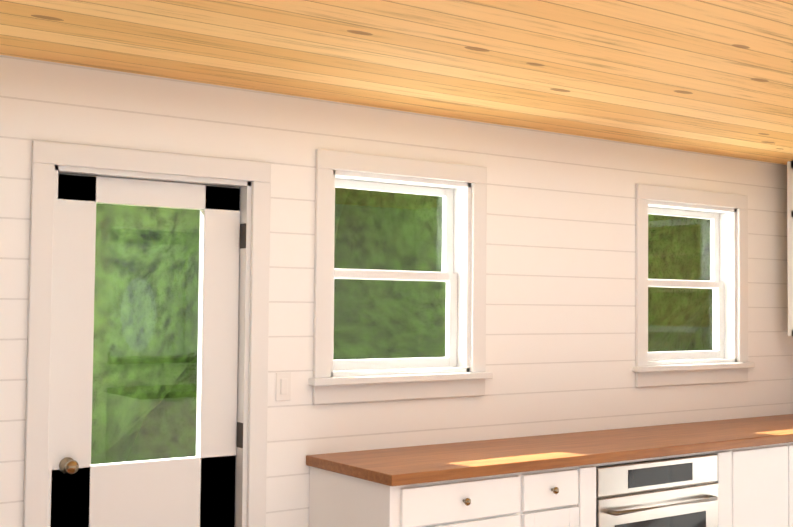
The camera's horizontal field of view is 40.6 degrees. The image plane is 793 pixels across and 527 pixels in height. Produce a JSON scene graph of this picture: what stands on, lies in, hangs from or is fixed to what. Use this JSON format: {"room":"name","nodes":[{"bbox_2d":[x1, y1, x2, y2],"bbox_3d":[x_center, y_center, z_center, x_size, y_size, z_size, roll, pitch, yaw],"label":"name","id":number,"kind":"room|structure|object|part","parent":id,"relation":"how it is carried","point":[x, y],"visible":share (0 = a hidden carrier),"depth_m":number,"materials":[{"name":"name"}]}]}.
{"room":"kitchen","nodes":[
{"label":"kitchen","id":0,"kind":"room"},
{"bbox_2d":[0,55,792,526],"bbox_3d":[-0.590,0.502,4.394,7.660,2.440,0.150,2,-3,-36],"label":"wall","id":1,"kind":"structure","parent":0,"point":[560,295],"depth_m":4.98,"materials":[{"name":"white wood"}]},
{"bbox_2d":[23,140,270,526],"bbox_3d":[-0.959,0.643,4.113,0.960,2.130,0.170,2,-3,-36],"label":"door frame","id":2,"kind":"structure","parent":1,"relation":"attached to","point":[47,157],"depth_m":4.07,"materials":[{"name":"white wood"}]},
{"bbox_2d":[50,173,245,526],"bbox_3d":[-0.943,0.687,4.090,0.760,2.016,0.110,2,-3,-36],"label":"kitchen door","id":3,"kind":"structure","parent":1,"relation":"in","point":[198,489],"depth_m":4.11,"materials":[{"name":"white wood"}]},
{"bbox_3d":[-1.184,0.737,3.889,0.060,0.060,0.066,2,-3,-36],"label":"knob","id":4,"kind":"part","parent":3,"relation":"part of","materials":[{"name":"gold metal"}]},
{"bbox_3d":[-0.960,0.268,4.133,0.444,0.984,0.006,2,-3,-36],"label":"pane","id":5,"kind":"part","parent":3,"relation":"part of","materials":[{"name":"clear glass"}]},
{"bbox_2d":[276,372,290,400],"bbox_3d":[-0.461,0.503,4.387,0.070,0.116,0.010,2,-3,-36],"label":"light switch","id":6,"kind":"object","parent":1,"relation":"attached to","point":[283,386],"visible":1,"depth_m":4.38,"materials":[{"name":"white plastic"}]},
{"bbox_2d":[313,149,486,377],"bbox_3d":[-0.006,0.014,4.816,0.930,0.960,0.170,2,-3,-36],"label":"kitchen window","id":7,"kind":"structure","parent":1,"relation":"in","point":[447,276],"depth_m":4.86,"materials":[{"name":"white wood"}]},
{"bbox_3d":[-0.034,-0.148,4.865,0.642,0.363,0.006,2,-3,-36],"label":"pane","id":8,"kind":"part","parent":7,"relation":"part of","materials":[{"name":"clear glass"}]},
{"bbox_3d":[-0.020,0.249,4.823,0.642,0.363,0.006,2,-3,-36],"label":"pane","id":9,"kind":"part","parent":7,"relation":"part of","materials":[{"name":"clear glass"}]},
{"bbox_3d":[-0.035,-0.143,4.865,0.726,0.438,0.030,2,-3,-36],"label":"frame","id":10,"kind":"part","parent":7,"relation":"part of","materials":[{"name":"white wood"}]},
{"bbox_3d":[-0.020,0.253,4.823,0.726,0.438,0.030,2,-3,-36],"label":"frame","id":11,"kind":"part","parent":7,"relation":"part of","materials":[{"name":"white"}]},
{"bbox_2d":[308,372,492,404],"bbox_3d":[0.022,0.547,4.749,0.970,0.110,0.116,2,-3,-36],"label":"window sill","id":12,"kind":"structure","parent":1,"relation":"attached to","point":[335,390],"depth_m":4.69,"materials":[{"name":"white wood"}]},
{"bbox_2d":[635,184,747,365],"bbox_3d":[1.595,0.075,5.962,0.930,0.960,0.170,2,-3,-36],"label":"kitchen window","id":13,"kind":"structure","parent":1,"relation":"in","point":[718,287],"depth_m":6.07,"materials":[{"name":"white wood"}]},
{"bbox_3d":[1.567,-0.087,6.011,0.642,0.363,0.006,2,-3,-36],"label":"pane","id":14,"kind":"part","parent":13,"relation":"part of","materials":[{"name":"clear glass"}]},
{"bbox_3d":[1.581,0.309,5.969,0.642,0.363,0.006,2,-3,-36],"label":"pane","id":15,"kind":"part","parent":13,"relation":"part of","materials":[{"name":"clear glass"}]},
{"bbox_3d":[1.567,-0.083,6.011,0.726,0.438,0.030,2,-3,-36],"label":"frame","id":16,"kind":"part","parent":13,"relation":"part of","materials":[{"name":"white wood"}]},
{"bbox_3d":[1.581,0.314,5.969,0.726,0.438,0.030,2,-3,-36],"label":"frame","id":17,"kind":"part","parent":13,"relation":"part of","materials":[{"name":"white wood"}]},
{"bbox_2d":[632,362,754,386],"bbox_3d":[1.623,0.608,5.895,0.970,0.110,0.116,2,-3,-36],"label":"window sill","id":18,"kind":"structure","parent":1,"relation":"attached to","point":[668,375],"depth_m":5.84,"materials":[{"name":"white wood"}]},
{"bbox_2d":[0,0,792,164],"bbox_3d":[0.541,-0.757,2.881,7.358,0.018,3.688,2,-3,-36],"label":"ceiling","id":19,"kind":"structure","parent":0,"point":[713,77],"depth_m":3.71,"materials":[{"name":"brown wood"}]},
{"bbox_3d":[2.516,1.673,1.549,10.070,0.060,8.930,2,-3,-36],"label":"floor","id":20,"kind":"structure","parent":0,"visible":0},
{"bbox_2d":[309,466,595,526],"bbox_3d":[0.246,1.291,4.504,1.075,0.888,0.600,2,-3,-36],"label":"base cabinet","id":21,"kind":"object","parent":20,"relation":"on","point":[540,481],"depth_m":4.26,"materials":[{"name":"white wood"}]},
{"bbox_3d":[0.271,0.921,4.150,0.030,0.030,0.032,2,-3,-36],"label":"knob","id":22,"kind":"part","parent":21,"relation":"part of","materials":[{"name":"gold metal"}]},
{"bbox_2d":[306,414,792,485],"bbox_3d":[1.211,0.861,5.199,3.466,0.042,0.617,2,-3,-36],"label":"countertop","id":23,"kind":"structure","parent":21,"relation":"on","point":[447,462],"depth_m":4.67,"materials":[{"name":"brown wood"}]},
{"bbox_3d":[0.641,1.308,4.420,0.310,0.575,0.004,2,-3,-36],"label":"panel","id":24,"kind":"part","parent":21,"relation":"part of","materials":[{"name":"white wood"}]},
{"bbox_3d":[0.653,0.936,4.423,0.030,0.030,0.032,2,-3,-36],"label":"knob","id":25,"kind":"part","parent":21,"relation":"part of","materials":[{"name":"gold metal"}]},
{"bbox_2d":[618,442,792,526],"bbox_3d":[1.568,1.341,5.453,0.560,0.888,0.595,2,-3,-36],"label":"base cabinet","id":26,"kind":"object","parent":20,"relation":"on","point":[755,483],"depth_m":5.23,"materials":[{"name":"white wood"}]},
{"bbox_2d":[596,454,717,526],"bbox_3d":[1.039,1.277,5.017,0.802,0.763,0.606,2,-3,-36],"label":"oven","id":27,"kind":"object","parent":26,"relation":"in","point":[676,492],"visible":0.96,"depth_m":4.81,"materials":[{"name":"silver metal"}]},
{"bbox_3d":[1.190,1.346,4.803,0.610,0.410,0.002,2,-3,-36],"label":"panel","id":28,"kind":"part","parent":27,"relation":"part of","materials":[{"name":"black glass"}]},
{"bbox_3d":[1.205,1.081,4.796,0.690,0.019,0.045,2,-3,-36],"label":"handle","id":29,"kind":"part","parent":27,"relation":"part of","materials":[{"name":"silver metal"}]},
{"bbox_3d":[3.581,0.568,5.019,0.150,2.440,3.690,2,-3,-36],"label":"wall","id":30,"kind":"structure","parent":0,"visible":0},
{"bbox_2d":[787,161,792,335],"bbox_3d":[3.168,-0.117,5.250,0.286,1.018,2.658,2,-3,-36],"label":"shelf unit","id":31,"kind":"object","parent":30,"relation":"attached to","point":[790,235],"visible":0.93,"depth_m":6.23,"materials":[{"name":"white wood"}]},
{"label":"outside","id":32,"kind":"structure","parent":0,"visible":0},
{"bbox_3d":[2.085,2.022,-2.999,120.000,0.120,120.000,2,-3,-36],"label":"ground","id":33,"kind":"structure","parent":32,"visible":0},
{"bbox_2d":[91,203,199,463],"bbox_3d":[-3.821,-1.796,7.960,6.150,9.128,6.180,2,-3,-36],"label":"tree","id":34,"kind":"object","parent":33,"relation":"on","point":[111,417],"depth_m":6.71,"materials":[{"name":"green plant"}]},
{"bbox_2d":[126,187,349,461],"bbox_3d":[-2.367,-1.841,10.679,5.800,8.730,5.957,2,-3,-36],"label":"tree","id":35,"kind":"object","parent":33,"relation":"on","point":[156,414],"depth_m":8.90,"materials":[{"name":"green plant"}]},
{"bbox_2d":[333,189,712,359],"bbox_3d":[0.764,-1.804,11.222,5.970,9.034,6.043,2,-3,-36],"label":"tree","id":36,"kind":"object","parent":33,"relation":"on","point":[386,261],"depth_m":8.88,"materials":[{"name":"green plant"}]},
{"bbox_2d":[686,301,712,350],"bbox_3d":[2.287,-1.644,13.820,5.918,8.520,6.054,2,-3,-36],"label":"tree","id":37,"kind":"object","parent":33,"relation":"on","point":[707,345],"depth_m":11.63,"materials":[{"name":"green plant"}]}
]}

